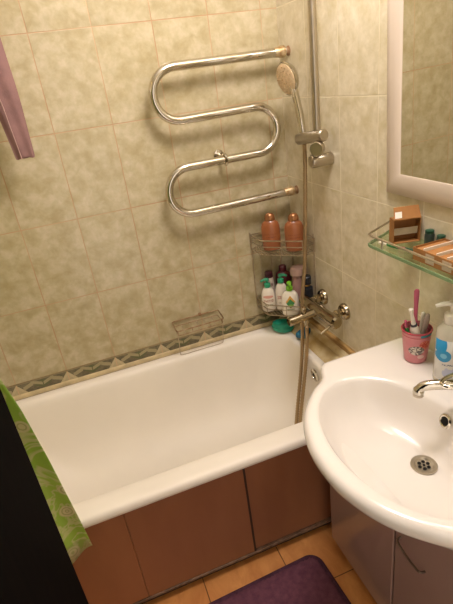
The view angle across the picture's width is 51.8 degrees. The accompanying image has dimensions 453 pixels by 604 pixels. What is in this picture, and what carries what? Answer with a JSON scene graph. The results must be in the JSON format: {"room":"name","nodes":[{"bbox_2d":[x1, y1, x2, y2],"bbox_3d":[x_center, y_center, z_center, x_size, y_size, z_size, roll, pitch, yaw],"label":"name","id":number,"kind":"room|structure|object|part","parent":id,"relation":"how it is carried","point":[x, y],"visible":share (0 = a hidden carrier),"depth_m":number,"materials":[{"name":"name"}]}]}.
{"room":"bathroom","nodes":[
{"label":"bathroom","id":0,"kind":"room"},
{"bbox_2d":[0,0,293,400],"bbox_3d":[-0.522,-0.397,1.738,1.780,2.470,0.080,-15,26,-15],"label":"wall","id":1,"kind":"structure","parent":0,"point":[97,264],"depth_m":1.74,"materials":[{"name":"tile"}]},
{"bbox_2d":[6,310,285,396],"bbox_3d":[-0.420,0.239,1.999,1.620,0.047,0.006,-15,26,-15],"label":"trim","id":2,"kind":"structure","parent":1,"relation":"attached to","point":[80,371],"depth_m":2.01,"materials":[{"name":"tile"}]},
{"bbox_2d":[13,317,284,400],"bbox_3d":[-0.424,0.271,2.008,1.600,0.019,0.011,-15,26,-15],"label":"trim","id":3,"kind":"structure","parent":1,"relation":"attached to","point":[113,369],"depth_m":2.02,"materials":[{"name":"tile"}]},
{"bbox_2d":[172,310,223,354],"bbox_3d":[-0.117,0.127,2.022,0.217,0.130,0.092,-15,26,-15],"label":"rack","id":4,"kind":"object","parent":1,"relation":"attached to","point":[199,313],"visible":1,"depth_m":2.00,"materials":[{"name":"metal"}]},
{"bbox_2d":[148,45,298,216],"bbox_3d":[-0.005,-0.623,1.743,0.539,0.544,0.103,-15,26,-15],"label":"towel rail","id":5,"kind":"object","parent":1,"relation":"attached to","point":[220,158],"visible":1,"depth_m":1.70,"materials":[{"name":"silver metal"}]},
{"bbox_2d":[144,523,376,603],"bbox_3d":[-0.015,1.116,1.409,1.780,0.080,2.110,-15,26,-15],"label":"floor","id":6,"kind":"structure","parent":0,"point":[319,542],"depth_m":1.63,"materials":[{"name":"tile"}]},
{"bbox_2d":[16,325,323,528],"bbox_3d":[-0.271,0.640,1.799,1.499,0.499,0.738,-15,26,-15],"label":"bathtub","id":7,"kind":"object","parent":6,"relation":"on","point":[120,442],"visible":0.52,"depth_m":2.00,"materials":[{"name":"ceramic"}]},
{"bbox_2d":[272,319,293,332],"bbox_3d":[0.256,0.107,2.119,0.104,0.045,0.073,2,27,19],"label":"soap box","id":8,"kind":"object","parent":7,"relation":"on","point":[279,325],"visible":0.8,"depth_m":2.10,"materials":[{"name":"teal plastic"}]},
{"bbox_3d":[0.255,0.098,2.115,0.098,0.024,0.069,2,27,19],"label":"lid","id":9,"kind":"part","parent":8,"relation":"part of","materials":[{"name":"teal plastic"}]},
{"bbox_3d":[0.355,0.295,1.876,0.014,0.056,0.056,-15,26,-15],"label":"overflow plate","id":10,"kind":"part","parent":7,"relation":"part of","materials":[{"name":"silver metal"}]},
{"bbox_2d":[73,445,330,603],"bbox_3d":[-0.142,0.775,1.528,1.580,0.460,0.036,-15,26,-15],"label":"panel","id":11,"kind":"object","parent":6,"relation":"on","point":[144,554],"visible":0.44,"depth_m":1.53,"materials":[{"name":"brown laminate"}]},
{"bbox_3d":[-0.583,0.877,1.393,0.636,0.416,0.018,-15,26,-15],"label":"panel","id":12,"kind":"part","parent":11,"relation":"part of","materials":[{"name":"brown laminate"}]},
{"bbox_3d":[-0.106,0.746,1.525,0.388,0.416,0.018,-15,26,-15],"label":"panel","id":13,"kind":"part","parent":11,"relation":"part of","materials":[{"name":"brown laminate"}]},
{"bbox_3d":[-0.116,0.946,1.606,1.580,0.012,0.027,-15,26,-15],"label":"trim rail","id":14,"kind":"part","parent":11,"relation":"part of","materials":[{"name":"brown wood"}]},
{"bbox_3d":[0.333,0.622,1.654,0.552,0.416,0.017,-15,26,-15],"label":"panel","id":15,"kind":"part","parent":11,"relation":"part of","materials":[{"name":"brown laminate"}]},
{"bbox_2d":[209,555,350,603],"bbox_3d":[0.148,1.065,1.353,0.598,0.017,0.538,-16,27,-17],"label":"bath rug","id":16,"kind":"object","parent":6,"relation":"on","point":[306,580],"visible":1,"depth_m":1.55,"materials":[{"name":"purple fabric"}]},
{"bbox_2d":[330,485,452,603],"bbox_3d":[0.592,0.698,1.292,0.326,0.616,0.684,-15,26,-15],"label":"vanity cabinet","id":17,"kind":"object","parent":6,"relation":"on","point":[395,567],"visible":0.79,"depth_m":1.28,"materials":[{"name":"wood"}]},
{"bbox_3d":[0.402,0.642,1.402,0.018,0.558,0.322,-15,26,-15],"label":"door","id":18,"kind":"part","parent":17,"relation":"part of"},
{"bbox_2d":[303,338,452,549],"bbox_3d":[0.454,0.364,1.112,0.510,0.169,0.699,-15,26,-15],"label":"sink","id":19,"kind":"object","parent":17,"relation":"in","point":[386,450],"visible":0.99,"depth_m":1.17,"materials":[{"name":"ceramic"}]},
{"bbox_2d":[401,321,432,363],"bbox_3d":[0.527,0.114,1.297,0.082,0.100,0.082,-2,26,12],"label":"toothbrush cup","id":20,"kind":"object","parent":19,"relation":"on","point":[415,346],"visible":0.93,"depth_m":1.27,"materials":[{"name":"pink plastic"}]},
{"bbox_2d":[404,320,408,332],"bbox_3d":[0.502,0.100,1.288,0.027,0.117,0.011,-4,26,9],"label":"toothbrush","id":21,"kind":"object","parent":20,"relation":"in","point":[405,321],"visible":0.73,"depth_m":1.27,"materials":[{"name":"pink plastic"}]},
{"bbox_2d":[409,308,419,333],"bbox_3d":[0.516,0.085,1.268,0.054,0.165,0.025,-15,26,-15],"label":"toothbrush","id":22,"kind":"object","parent":20,"relation":"in","point":[414,329],"visible":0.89,"depth_m":1.25,"materials":[{"name":"white plastic"}]},
{"bbox_3d":[0.524,0.108,1.281,0.044,0.111,0.025,-15,26,-15],"label":"handle","id":23,"kind":"part","parent":22,"relation":"part of","materials":[{"name":"white plastic"}]},
{"bbox_2d":[414,289,419,324],"bbox_3d":[0.522,0.056,1.288,0.014,0.194,0.040,1,27,18],"label":"toothbrush","id":24,"kind":"object","parent":20,"relation":"in","point":[416,291],"visible":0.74,"depth_m":1.26,"materials":[{"name":"pink plastic"}]},
{"bbox_2d":[419,312,424,331],"bbox_3d":[0.540,0.085,1.301,0.028,0.123,0.012,-21,28,-25],"label":"toothbrush","id":25,"kind":"object","parent":20,"relation":"in","point":[422,315],"visible":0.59,"depth_m":1.28,"materials":[{"name":"white plastic"}]},
{"bbox_2d":[420,313,429,333],"bbox_3d":[0.541,0.091,1.284,0.032,0.130,0.016,-10,26,-5],"label":"toothbrush","id":26,"kind":"object","parent":20,"relation":"in","point":[426,319],"visible":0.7,"depth_m":1.26,"materials":[{"name":"grey plastic"}]},
{"bbox_2d":[412,373,452,397],"bbox_3d":[0.539,0.212,1.063,0.204,0.124,0.084,-4,26,9],"label":"faucet","id":27,"kind":"object","parent":19,"relation":"on","point":[445,383],"visible":1,"depth_m":1.08,"materials":[{"name":"silver metal"}]},
{"bbox_3d":[0.528,0.199,1.086,0.176,0.046,0.030,-1,26,14],"label":"spout","id":28,"kind":"part","parent":27,"relation":"part of","materials":[{"name":"silver metal"}]},
{"bbox_3d":[0.550,0.171,1.041,0.164,0.034,0.050,-12,26,-8],"label":"lever","id":29,"kind":"part","parent":27,"relation":"part of","materials":[{"name":"silver metal"}]},
{"bbox_2d":[433,299,452,378],"bbox_3d":[0.555,0.100,1.168,0.075,0.230,0.058,-1,26,15],"label":"soap dispenser","id":30,"kind":"object","parent":19,"relation":"on","point":[443,353],"visible":0.95,"depth_m":1.15,"materials":[{"name":"white plastic"}]},
{"bbox_3d":[0.449,0.621,1.143,0.021,0.027,0.092,-15,26,-15],"label":"handle","id":31,"kind":"part","parent":17,"relation":"part of","materials":[{"name":"metal"}]},
{"bbox_3d":[0.520,0.769,1.104,0.018,0.558,0.356,-15,26,-15],"label":"door","id":32,"kind":"part","parent":17,"relation":"part of","materials":[{"name":"wood"}]},
{"bbox_2d":[276,0,452,351],"bbox_3d":[0.630,-0.226,1.046,0.080,2.470,2.030,-15,26,-15],"label":"wall","id":33,"kind":"structure","parent":0,"point":[348,198],"depth_m":1.50,"materials":[{"name":"tile"}]},
{"bbox_2d":[249,226,315,316],"bbox_3d":[0.246,-0.120,1.978,0.196,0.355,0.222,-15,26,-15],"label":"caddy","id":34,"kind":"object","parent":33,"relation":"attached to","point":[250,235],"visible":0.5,"depth_m":1.95,"materials":[{"name":"metal"}]},
{"bbox_2d":[260,278,275,311],"bbox_3d":[0.181,-0.034,2.035,0.060,0.154,0.040,-5,26,7],"label":"pump bottle","id":35,"kind":"object","parent":34,"relation":"in","point":[268,295],"visible":0.97,"depth_m":2.02,"materials":[{"name":"white plastic"}]},
{"bbox_2d":[265,270,275,299],"bbox_3d":[0.194,-0.061,2.076,0.037,0.164,0.039,-28,32,-36],"label":"bottle","id":36,"kind":"object","parent":34,"relation":"in","point":[268,274],"visible":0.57,"depth_m":2.04,"materials":[{"name":"white plastic"}]},
{"bbox_2d":[261,212,280,250],"bbox_3d":[0.182,-0.290,1.916,0.077,0.158,0.045,-5,26,7],"label":"shampoo bottle","id":37,"kind":"object","parent":34,"relation":"in","point":[270,228],"visible":0.97,"depth_m":1.90,"materials":[{"name":"orange plastic"}]},
{"bbox_2d":[275,273,286,309],"bbox_3d":[0.240,-0.046,2.028,0.057,0.168,0.034,-5,26,7],"label":"pump bottle","id":38,"kind":"object","parent":34,"relation":"in","point":[280,287],"visible":0.82,"depth_m":2.01,"materials":[{"name":"white plastic"}]},
{"bbox_2d":[256,295,307,316],"bbox_3d":[0.264,0.013,2.041,0.195,0.053,0.220,-15,26,-15],"label":"basket","id":39,"kind":"object","parent":34,"relation":"on","point":[286,310],"depth_m":2.01,"materials":[{"name":"metal"}]},
{"bbox_2d":[249,226,314,255],"bbox_3d":[0.228,-0.241,1.919,0.195,0.065,0.220,-15,26,-15],"label":"basket","id":40,"kind":"object","parent":34,"relation":"on","point":[313,243],"depth_m":1.89,"materials":[{"name":"metal"}]},
{"bbox_2d":[275,264,291,285],"bbox_3d":[0.256,-0.080,2.081,0.070,0.180,0.052,-5,26,7],"label":"shampoo bottle","id":41,"kind":"object","parent":34,"relation":"in","point":[282,268],"visible":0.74,"depth_m":2.04,"materials":[{"name":"red plastic"}]},
{"bbox_2d":[282,281,299,314],"bbox_3d":[0.269,-0.015,1.972,0.074,0.154,0.049,-5,26,7],"label":"pump bottle","id":42,"kind":"object","parent":34,"relation":"in","point":[290,297],"visible":0.96,"depth_m":1.97,"materials":[{"name":"white plastic"}]},
{"bbox_2d":[284,212,302,251],"bbox_3d":[0.272,-0.281,1.872,0.077,0.158,0.045,-5,26,7],"label":"shampoo bottle","id":43,"kind":"object","parent":34,"relation":"in","point":[293,229],"visible":0.89,"depth_m":1.85,"materials":[{"name":"orange plastic"}]},
{"bbox_2d":[290,264,306,305],"bbox_3d":[0.315,-0.067,2.017,0.073,0.196,0.062,-5,26,7],"label":"shampoo bottle","id":44,"kind":"object","parent":34,"relation":"in","point":[296,271],"visible":0.56,"depth_m":1.98,"materials":[{"name":"plastic"}]},
{"bbox_2d":[304,274,312,309],"bbox_3d":[0.342,-0.033,1.968,0.047,0.170,0.046,-5,26,7],"label":"shampoo bottle","id":45,"kind":"object","parent":34,"relation":"in","point":[308,288],"visible":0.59,"depth_m":1.94,"materials":[{"name":"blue plastic"}]},
{"bbox_2d":[295,0,333,167],"bbox_3d":[0.251,-0.889,1.411,0.098,0.938,0.166,-15,26,-15],"label":"shower rail","id":46,"kind":"object","parent":33,"relation":"attached to","point":[319,158],"visible":1,"depth_m":1.50,"materials":[{"name":"silver metal"}]},
{"bbox_2d":[276,61,305,132],"bbox_3d":[0.224,-0.697,1.626,0.054,0.260,0.132,-15,26,-15],"label":"shower","id":47,"kind":"object","parent":46,"relation":"hanging from","point":[287,76],"visible":0.9,"depth_m":1.60,"materials":[{"name":"silver metal"}]},
{"bbox_3d":[0.203,-0.764,1.601,0.026,0.097,0.100,-20,28,-23],"label":"spray plate","id":48,"kind":"part","parent":47,"relation":"part of","materials":[{"name":"beige plastic"}]},
{"bbox_3d":[0.251,-0.655,1.619,0.027,0.185,0.070,-20,28,-24],"label":"handle","id":49,"kind":"part","parent":47,"relation":"part of","materials":[{"name":"silver metal"}]},
{"bbox_3d":[0.255,-0.883,1.393,0.026,0.930,0.026,-15,26,-15],"label":"rod","id":50,"kind":"part","parent":46,"relation":"part of","materials":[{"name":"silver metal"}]},
{"bbox_3d":[0.302,-0.507,1.534,0.048,0.048,0.046,7,29,29],"label":"slider knob","id":51,"kind":"part","parent":46,"relation":"part of","materials":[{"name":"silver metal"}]},
{"bbox_2d":[284,313,348,362],"bbox_3d":[0.421,0.200,1.881,0.094,0.043,0.744,-15,26,-15],"label":"ledge","id":52,"kind":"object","parent":33,"relation":"attached to","point":[322,346],"depth_m":1.92,"materials":[{"name":"beige tile"}]},
{"bbox_2d":[296,327,310,338],"bbox_3d":[0.337,0.135,2.032,0.044,0.026,0.072,15,34,39],"label":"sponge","id":53,"kind":"object","parent":52,"relation":"on","point":[298,334],"visible":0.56,"depth_m":2.02,"materials":[{"name":"blue"}]},
{"bbox_2d":[287,289,349,334],"bbox_3d":[0.337,0.047,1.821,0.205,0.092,0.261,-15,26,-15],"label":"mixer","id":54,"kind":"object","parent":33,"relation":"attached to","point":[333,319],"visible":0.98,"depth_m":1.80,"materials":[{"name":"silver metal"}]},
{"bbox_2d":[294,144,308,424],"bbox_3d":[0.286,0.016,1.804,0.050,1.166,0.250,7,29,29],"label":"shower hose","id":55,"kind":"object","parent":54,"relation":"attached to","point":[298,412],"visible":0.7,"depth_m":1.86,"materials":[{"name":"metal"}]},
{"bbox_3d":[0.298,0.060,1.823,0.126,0.043,0.036,-15,26,-15],"label":"spout","id":56,"kind":"part","parent":54,"relation":"part of","materials":[{"name":"silver metal"}]},
{"bbox_3d":[0.299,0.035,1.812,0.025,0.030,0.025,-15,26,-15],"label":"diverter knob","id":57,"kind":"part","parent":54,"relation":"part of","materials":[{"name":"silver metal"}]},
{"bbox_3d":[0.371,0.097,1.719,0.066,0.028,0.014,-26,31,-33],"label":"lever","id":58,"kind":"part","parent":54,"relation":"part of","materials":[{"name":"silver metal"}]},
{"bbox_2d":[299,312,355,354],"bbox_3d":[0.456,0.166,1.872,0.018,0.016,0.759,-15,26,-15],"label":"trim","id":59,"kind":"structure","parent":33,"relation":"attached to","point":[342,345],"depth_m":1.91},
{"bbox_2d":[368,221,452,283],"bbox_3d":[0.559,-0.071,1.044,0.133,0.043,0.756,-15,26,-15],"label":"glass shelf","id":60,"kind":"object","parent":33,"relation":"attached to","point":[375,239],"visible":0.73,"depth_m":1.17,"materials":[{"name":"green glass"}]},
{"bbox_2d":[378,241,412,250],"bbox_3d":[0.455,-0.144,1.230,0.010,0.010,0.132,-22,29,-27],"label":"toothbrush","id":61,"kind":"object","parent":60,"relation":"on","point":[379,242],"visible":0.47,"depth_m":1.25,"materials":[{"name":"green plastic"}]},
{"bbox_2d":[389,204,420,243],"bbox_3d":[0.483,-0.212,1.262,0.073,0.097,0.033,-7,25,1],"label":"cardboard box","id":62,"kind":"object","parent":60,"relation":"on","point":[405,226],"visible":0.99,"depth_m":1.26,"materials":[{"name":"brown cardboard"}]},
{"bbox_2d":[424,229,434,243],"bbox_3d":[0.535,-0.171,1.228,0.025,0.040,0.025,-15,26,-15],"label":"jar","id":63,"kind":"object","parent":60,"relation":"on","point":[429,235],"visible":0.79,"depth_m":1.22,"materials":[{"name":"green plastic"}]},
{"bbox_3d":[0.535,-0.167,1.230,0.025,0.031,0.025,-15,26,-15],"label":"glass","id":64,"kind":"part","parent":63,"relation":"part of","materials":[{"name":"green glass"}]},
{"bbox_3d":[0.533,-0.185,1.222,0.022,0.009,0.022,-15,26,-15],"label":"lid","id":65,"kind":"part","parent":63,"relation":"part of","materials":[{"name":"green plastic"}]},
{"bbox_2d":[413,238,452,275],"bbox_3d":[0.551,-0.088,1.056,0.097,0.035,0.260,-15,26,-15],"label":"cardboard tray","id":66,"kind":"object","parent":60,"relation":"on","point":[441,250],"visible":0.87,"depth_m":1.12,"materials":[{"name":"orange cardboard"}]},
{"bbox_2d":[436,234,445,239],"bbox_3d":[0.549,-0.155,1.195,0.023,0.036,0.023,-15,26,-15],"label":"jar","id":67,"kind":"object","parent":60,"relation":"on","point":[439,236],"visible":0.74,"depth_m":1.18,"materials":[{"name":"green plastic"}]},
{"bbox_2d":[386,0,452,208],"bbox_3d":[0.535,-0.575,0.812,0.023,0.910,0.808,-16,27,-15],"label":"wall mirror","id":68,"kind":"object","parent":33,"relation":"attached to","point":[419,32],"visible":1,"depth_m":1.12,"materials":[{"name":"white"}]},
{"bbox_3d":[-0.320,-0.733,0.680,1.620,0.025,0.024,-15,26,-15],"label":"rail","id":69,"kind":"object","parent":33,"relation":"attached to","visible":0},
{"bbox_2d":[0,379,91,563],"bbox_3d":[-0.693,0.099,0.885,0.525,1.529,0.044,-15,26,-15],"label":"shower curtain","id":70,"kind":"object","parent":69,"relation":"hanging from","point":[75,538],"visible":0.3,"depth_m":1.16,"materials":[{"name":"green fabric"}]},
{"bbox_3d":[-0.953,0.209,0.606,0.080,2.470,2.030,-15,26,-15],"label":"wall","id":71,"kind":"structure","parent":0,"visible":0},
{"bbox_3d":[-0.542,-0.894,1.322,1.620,0.012,0.004,-15,26,-15],"label":"washing line","id":72,"kind":"object","parent":71,"relation":"attached to","visible":0},
{"bbox_2d":[0,38,34,159],"bbox_3d":[-0.692,-0.649,1.366,0.130,0.458,0.047,-15,26,-15],"label":"garment","id":73,"kind":"object","parent":72,"relation":"hanging from","point":[12,118],"visible":1,"depth_m":1.41,"materials":[{"name":"fabric"}]},
{"bbox_3d":[0.172,0.350,-0.017,1.620,2.470,0.080,-15,26,-15],"label":"wall","id":74,"kind":"structure","parent":0,"visible":0},
{"bbox_2d":[0,389,88,603],"bbox_3d":[-0.162,0.448,0.378,0.043,2.020,0.740,-15,26,-15],"label":"door","id":75,"kind":"structure","parent":74,"relation":"in","point":[36,566],"depth_m":0.57,"materials":[{"name":"black"}]}
]}

